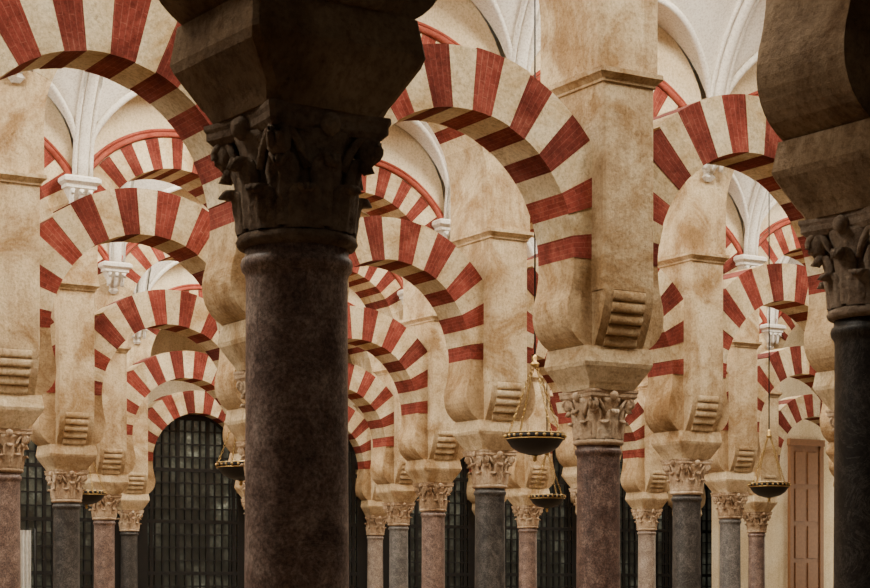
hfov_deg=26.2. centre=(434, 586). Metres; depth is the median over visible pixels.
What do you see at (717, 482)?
block
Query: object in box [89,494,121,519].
capital
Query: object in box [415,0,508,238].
arch
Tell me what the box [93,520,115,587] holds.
shaft
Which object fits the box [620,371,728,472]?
arch
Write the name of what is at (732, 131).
arch
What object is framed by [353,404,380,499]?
stone pier
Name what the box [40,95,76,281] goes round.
arch
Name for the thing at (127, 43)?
arch
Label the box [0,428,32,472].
capital
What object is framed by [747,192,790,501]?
hanging lamp
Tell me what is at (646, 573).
shaft
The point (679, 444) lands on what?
block
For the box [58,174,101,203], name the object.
corbel
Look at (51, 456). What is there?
block
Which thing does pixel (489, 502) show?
shaft
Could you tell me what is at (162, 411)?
arch
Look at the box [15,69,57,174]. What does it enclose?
arch
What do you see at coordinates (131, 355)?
arch
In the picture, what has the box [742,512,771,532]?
capital
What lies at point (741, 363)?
stone pier
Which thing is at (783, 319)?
arch
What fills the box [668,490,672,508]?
arch
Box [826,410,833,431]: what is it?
capital
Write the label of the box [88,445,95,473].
arch
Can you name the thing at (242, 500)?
capital
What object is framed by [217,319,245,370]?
block
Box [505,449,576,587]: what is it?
window
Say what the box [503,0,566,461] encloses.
hanging lamp
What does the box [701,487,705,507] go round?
arch
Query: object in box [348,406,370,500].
arch
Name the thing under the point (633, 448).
arch
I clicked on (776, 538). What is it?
wall
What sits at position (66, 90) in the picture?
ceiling
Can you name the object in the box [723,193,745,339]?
arch
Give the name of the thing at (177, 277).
arch
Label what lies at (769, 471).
stone pier
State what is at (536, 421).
stone pier
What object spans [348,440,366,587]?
window
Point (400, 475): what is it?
stone pier
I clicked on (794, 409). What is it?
arch
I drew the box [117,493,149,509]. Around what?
block
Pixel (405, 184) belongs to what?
arch
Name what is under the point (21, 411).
block
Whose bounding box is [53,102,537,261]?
ceiling
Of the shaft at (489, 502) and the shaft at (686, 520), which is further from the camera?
the shaft at (686, 520)
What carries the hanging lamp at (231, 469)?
hanging from the ceiling at (66, 90)
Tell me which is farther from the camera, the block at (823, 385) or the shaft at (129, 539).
the shaft at (129, 539)
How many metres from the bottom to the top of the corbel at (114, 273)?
0.640 m
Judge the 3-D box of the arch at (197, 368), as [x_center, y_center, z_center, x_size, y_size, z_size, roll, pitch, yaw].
[-5.531,-3.774,41.015,3.597,2.748,0.648,0,0,-31]
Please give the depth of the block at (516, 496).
45.39 m
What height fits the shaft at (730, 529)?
2.730 m
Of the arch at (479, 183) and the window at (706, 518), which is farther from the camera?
the window at (706, 518)
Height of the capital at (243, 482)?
0.550 m
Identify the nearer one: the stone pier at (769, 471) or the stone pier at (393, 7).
the stone pier at (393, 7)
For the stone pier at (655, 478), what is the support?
on the block at (636, 500)
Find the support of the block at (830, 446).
on the capital
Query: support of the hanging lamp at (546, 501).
hanging from the ceiling at (151, 184)
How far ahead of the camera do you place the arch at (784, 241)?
39.30 m
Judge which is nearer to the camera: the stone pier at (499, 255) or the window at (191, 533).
the stone pier at (499, 255)
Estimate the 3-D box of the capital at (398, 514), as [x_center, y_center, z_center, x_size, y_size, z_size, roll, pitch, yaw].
[-0.849,-1.705,43.822,0.680,0.550,0.688,0,0,-31]
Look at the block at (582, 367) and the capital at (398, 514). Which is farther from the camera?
the capital at (398, 514)
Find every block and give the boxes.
[0,393,43,428]
[36,444,96,470]
[82,474,128,493]
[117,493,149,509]
[170,0,425,123]
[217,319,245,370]
[225,408,244,440]
[231,453,243,460]
[234,480,244,498]
[361,500,388,515]
[376,483,420,502]
[405,459,461,482]
[452,419,526,450]
[505,488,549,505]
[544,345,652,392]
[562,466,576,487]
[625,492,668,508]
[651,430,721,459]
[704,471,756,492]
[743,495,777,511]
[772,118,869,219]
[813,370,833,409]
[826,442,833,462]
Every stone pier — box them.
[0,170,46,394]
[51,281,99,444]
[96,346,130,474]
[123,395,147,493]
[324,0,403,15]
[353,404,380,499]
[372,368,413,483]
[401,313,459,459]
[449,227,533,420]
[524,375,549,487]
[547,65,663,348]
[635,383,668,491]
[658,251,729,431]
[726,340,761,471]
[756,392,782,481]
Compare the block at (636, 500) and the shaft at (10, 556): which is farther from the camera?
the block at (636, 500)
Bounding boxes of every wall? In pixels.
[148,329,356,410]
[712,324,833,587]
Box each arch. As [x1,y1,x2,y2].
[0,0,245,325]
[0,77,14,170]
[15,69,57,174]
[30,318,55,445]
[35,188,244,410]
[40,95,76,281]
[70,95,208,283]
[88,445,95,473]
[91,289,237,453]
[94,243,112,312]
[113,189,208,346]
[124,350,231,474]
[127,337,135,368]
[133,263,202,361]
[145,390,237,493]
[159,0,227,24]
[348,43,591,350]
[348,212,402,369]
[348,288,376,376]
[348,305,427,460]
[348,363,393,484]
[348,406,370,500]
[349,216,483,422]
[359,124,443,319]
[400,0,869,140]
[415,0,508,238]
[437,170,533,237]
[456,336,576,466]
[467,469,474,503]
[496,24,706,258]
[505,428,575,503]
[507,450,524,488]
[520,253,683,432]
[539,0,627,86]
[540,374,647,384]
[546,389,644,492]
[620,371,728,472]
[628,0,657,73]
[643,94,833,372]
[665,472,755,495]
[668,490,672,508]
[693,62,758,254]
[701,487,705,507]
[716,263,833,441]
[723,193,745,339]
[734,202,805,341]
[752,346,833,476]
[757,306,767,353]
[767,307,796,391]
[778,394,821,481]
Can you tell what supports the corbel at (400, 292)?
attached to the arch at (377, 288)
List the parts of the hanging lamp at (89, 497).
lamp shade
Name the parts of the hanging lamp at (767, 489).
suspension rod, lamp shade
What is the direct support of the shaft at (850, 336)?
on the base
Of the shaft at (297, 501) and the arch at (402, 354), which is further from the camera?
the arch at (402, 354)
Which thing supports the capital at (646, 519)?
on the shaft at (646, 573)
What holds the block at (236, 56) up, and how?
on the capital at (295, 171)
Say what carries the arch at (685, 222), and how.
on the stone pier at (698, 276)
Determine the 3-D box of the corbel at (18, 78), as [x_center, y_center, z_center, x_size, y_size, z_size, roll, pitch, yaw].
[-5.440,-6.540,23.510,0.660,0.640,1.620,0,0,-31]
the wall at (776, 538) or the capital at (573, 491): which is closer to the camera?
the capital at (573, 491)
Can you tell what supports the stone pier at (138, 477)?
on the block at (129, 501)
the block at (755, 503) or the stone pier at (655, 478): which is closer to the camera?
the stone pier at (655, 478)
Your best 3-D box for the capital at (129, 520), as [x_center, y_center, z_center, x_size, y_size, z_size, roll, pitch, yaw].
[-7.905,-1.705,48.337,0.680,0.550,0.688,0,0,-31]
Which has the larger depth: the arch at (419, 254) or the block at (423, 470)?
the block at (423, 470)
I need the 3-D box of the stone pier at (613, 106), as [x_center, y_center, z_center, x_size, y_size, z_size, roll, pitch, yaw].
[1.660,-3.760,19.000,0.770,2.720,1.200,0,0,-31]
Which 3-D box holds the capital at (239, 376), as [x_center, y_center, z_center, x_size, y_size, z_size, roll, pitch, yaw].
[-1.466,-1.705,17.135,0.678,0.550,0.680,0,0,-31]
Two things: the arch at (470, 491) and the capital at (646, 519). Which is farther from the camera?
the arch at (470, 491)
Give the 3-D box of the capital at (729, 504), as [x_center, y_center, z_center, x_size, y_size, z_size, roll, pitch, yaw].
[6.208,-1.705,39.307,0.680,0.550,0.688,0,0,-31]
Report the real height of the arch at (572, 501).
2.759 m
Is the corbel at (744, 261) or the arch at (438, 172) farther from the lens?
the corbel at (744, 261)
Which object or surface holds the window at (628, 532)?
attached to the arch at (670, 503)
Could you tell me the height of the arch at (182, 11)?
2.764 m
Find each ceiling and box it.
[48,2,776,255]
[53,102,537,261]
[133,261,178,293]
[471,0,765,97]
[767,255,803,323]
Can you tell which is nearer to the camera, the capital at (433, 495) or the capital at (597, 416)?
the capital at (597, 416)
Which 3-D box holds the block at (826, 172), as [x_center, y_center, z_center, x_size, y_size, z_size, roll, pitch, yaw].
[2.370,-2.190,10.050,0.840,0.420,0.760,0,0,-35]
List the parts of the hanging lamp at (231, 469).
lamp shade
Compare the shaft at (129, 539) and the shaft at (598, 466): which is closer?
the shaft at (598, 466)
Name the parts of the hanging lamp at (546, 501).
suspension rod, lamp shade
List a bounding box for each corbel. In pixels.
[8,69,33,83]
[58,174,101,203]
[98,261,132,293]
[131,329,146,343]
[397,290,402,303]
[432,218,449,239]
[702,164,723,181]
[733,254,766,269]
[760,323,785,349]
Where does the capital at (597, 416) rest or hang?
on the shaft at (598, 466)
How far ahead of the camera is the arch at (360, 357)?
51.54 m
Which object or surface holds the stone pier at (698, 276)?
on the block at (679, 444)
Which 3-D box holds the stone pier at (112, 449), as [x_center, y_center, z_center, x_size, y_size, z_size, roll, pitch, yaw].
[-7.091,-3.760,40.080,0.770,2.720,1.200,0,0,-31]
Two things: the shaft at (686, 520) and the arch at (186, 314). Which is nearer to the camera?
the shaft at (686, 520)
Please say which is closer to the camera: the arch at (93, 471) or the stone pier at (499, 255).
the stone pier at (499, 255)
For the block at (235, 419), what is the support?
on the capital at (240, 444)
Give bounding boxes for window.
[20,440,120,587]
[138,414,244,587]
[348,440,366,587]
[383,457,474,587]
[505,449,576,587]
[620,452,672,587]
[701,483,711,587]
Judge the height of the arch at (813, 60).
2.764 m
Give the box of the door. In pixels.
[787,438,824,587]
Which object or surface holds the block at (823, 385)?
on the capital at (830, 413)
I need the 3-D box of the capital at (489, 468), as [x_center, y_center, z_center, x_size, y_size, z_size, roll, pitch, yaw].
[0.794,-1.705,27.255,0.678,0.550,0.680,0,0,-31]
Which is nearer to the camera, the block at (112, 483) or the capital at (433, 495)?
the capital at (433, 495)
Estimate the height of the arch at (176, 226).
2.748 m
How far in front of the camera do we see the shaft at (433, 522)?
35.37 m
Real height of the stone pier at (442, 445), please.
2.720 m
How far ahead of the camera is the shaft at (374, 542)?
51.88 m
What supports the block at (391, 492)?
on the capital at (398, 514)
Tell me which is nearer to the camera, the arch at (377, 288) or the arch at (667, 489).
the arch at (377, 288)
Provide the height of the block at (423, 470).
0.420 m
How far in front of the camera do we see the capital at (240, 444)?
25.38 m
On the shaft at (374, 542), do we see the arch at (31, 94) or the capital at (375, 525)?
the capital at (375, 525)
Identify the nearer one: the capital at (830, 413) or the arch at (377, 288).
the capital at (830, 413)
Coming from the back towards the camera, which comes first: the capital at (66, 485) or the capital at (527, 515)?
the capital at (527, 515)
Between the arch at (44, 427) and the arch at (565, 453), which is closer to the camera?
the arch at (44, 427)
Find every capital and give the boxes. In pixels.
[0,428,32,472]
[44,469,88,502]
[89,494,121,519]
[117,510,143,531]
[204,98,390,254]
[233,370,244,407]
[235,441,244,472]
[241,480,244,497]
[241,499,244,513]
[365,515,386,535]
[382,502,415,525]
[412,482,453,511]
[462,449,517,488]
[511,505,543,527]
[558,388,638,445]
[569,488,576,514]
[631,509,662,530]
[660,458,712,494]
[710,492,749,518]
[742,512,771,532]
[798,206,869,322]
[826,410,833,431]
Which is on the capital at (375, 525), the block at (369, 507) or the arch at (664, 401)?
the block at (369, 507)
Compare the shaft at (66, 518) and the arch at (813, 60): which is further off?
the shaft at (66, 518)
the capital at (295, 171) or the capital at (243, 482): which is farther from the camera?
the capital at (243, 482)
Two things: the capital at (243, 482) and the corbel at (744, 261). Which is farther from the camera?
the corbel at (744, 261)
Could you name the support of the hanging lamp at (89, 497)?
hanging from the ceiling at (151, 184)
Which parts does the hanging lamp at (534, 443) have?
suspension rod, lamp shade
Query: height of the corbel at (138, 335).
0.640 m
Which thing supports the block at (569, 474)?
on the capital at (573, 491)
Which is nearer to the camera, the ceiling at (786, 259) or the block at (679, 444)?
the block at (679, 444)
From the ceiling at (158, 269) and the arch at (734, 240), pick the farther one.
the ceiling at (158, 269)
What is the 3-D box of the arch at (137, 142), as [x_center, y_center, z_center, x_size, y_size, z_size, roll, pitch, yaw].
[-4.715,-6.945,32.760,3.704,3.650,1.100,0,0,-31]
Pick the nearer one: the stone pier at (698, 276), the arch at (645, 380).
the stone pier at (698, 276)
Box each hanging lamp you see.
[80,461,106,508]
[215,431,244,485]
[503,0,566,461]
[528,382,565,511]
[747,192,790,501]
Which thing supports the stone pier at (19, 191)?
on the block at (21, 411)
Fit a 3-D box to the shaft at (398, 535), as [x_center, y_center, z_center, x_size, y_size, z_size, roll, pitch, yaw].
[-0.851,-0.065,43.820,0.510,2.730,0.510,0,0,-31]
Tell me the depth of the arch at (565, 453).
37.12 m
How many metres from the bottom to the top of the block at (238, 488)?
0.420 m
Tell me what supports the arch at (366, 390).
on the block at (391, 492)
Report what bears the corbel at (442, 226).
attached to the arch at (438, 172)
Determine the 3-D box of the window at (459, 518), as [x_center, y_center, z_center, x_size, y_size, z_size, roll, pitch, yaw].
[-0.165,-1.492,53.104,3.237,6.183,0.141,0,0,-31]
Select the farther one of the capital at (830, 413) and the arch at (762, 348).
the arch at (762, 348)
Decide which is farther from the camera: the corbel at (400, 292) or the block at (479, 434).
the corbel at (400, 292)
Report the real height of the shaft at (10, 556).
2.730 m
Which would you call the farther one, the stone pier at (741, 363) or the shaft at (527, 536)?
the shaft at (527, 536)
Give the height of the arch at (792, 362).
2.748 m
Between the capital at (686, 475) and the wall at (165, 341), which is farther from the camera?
the wall at (165, 341)
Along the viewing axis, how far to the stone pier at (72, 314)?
31.38 m
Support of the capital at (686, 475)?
on the shaft at (686, 520)
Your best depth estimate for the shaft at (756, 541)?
49.24 m
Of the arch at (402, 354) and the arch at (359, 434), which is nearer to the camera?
the arch at (402, 354)
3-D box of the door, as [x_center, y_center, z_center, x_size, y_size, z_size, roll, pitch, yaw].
[11.573,-1.500,58.286,1.440,6.200,0.140,0,0,-31]
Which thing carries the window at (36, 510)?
attached to the arch
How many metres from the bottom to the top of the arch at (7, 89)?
3.650 m
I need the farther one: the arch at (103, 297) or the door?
the door
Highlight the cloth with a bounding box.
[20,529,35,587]
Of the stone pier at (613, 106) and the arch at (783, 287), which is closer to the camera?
the stone pier at (613, 106)
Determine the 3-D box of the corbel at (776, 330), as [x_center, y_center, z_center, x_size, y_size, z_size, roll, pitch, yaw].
[8.509,-6.540,49.430,0.660,0.640,1.620,0,0,-31]
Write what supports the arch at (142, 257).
on the stone pier
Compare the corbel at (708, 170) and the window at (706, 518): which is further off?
the window at (706, 518)
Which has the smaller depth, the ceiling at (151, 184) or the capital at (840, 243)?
the capital at (840, 243)
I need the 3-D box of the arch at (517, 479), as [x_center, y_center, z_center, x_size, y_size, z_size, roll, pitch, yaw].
[0.709,-3.774,44.755,3.597,2.748,0.648,0,0,-31]
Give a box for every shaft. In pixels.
[0,472,21,587]
[52,502,80,587]
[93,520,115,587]
[120,531,138,587]
[240,243,352,587]
[367,535,383,587]
[388,526,408,587]
[421,511,445,587]
[474,488,505,587]
[518,528,537,587]
[575,445,621,587]
[637,531,655,587]
[671,495,701,587]
[719,519,741,587]
[748,533,765,587]
[830,316,869,587]
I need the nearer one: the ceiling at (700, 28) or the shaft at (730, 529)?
the ceiling at (700, 28)
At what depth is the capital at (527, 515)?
45.47 m
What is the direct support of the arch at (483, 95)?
on the block at (582, 367)
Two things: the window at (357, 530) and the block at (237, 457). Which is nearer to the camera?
the block at (237, 457)

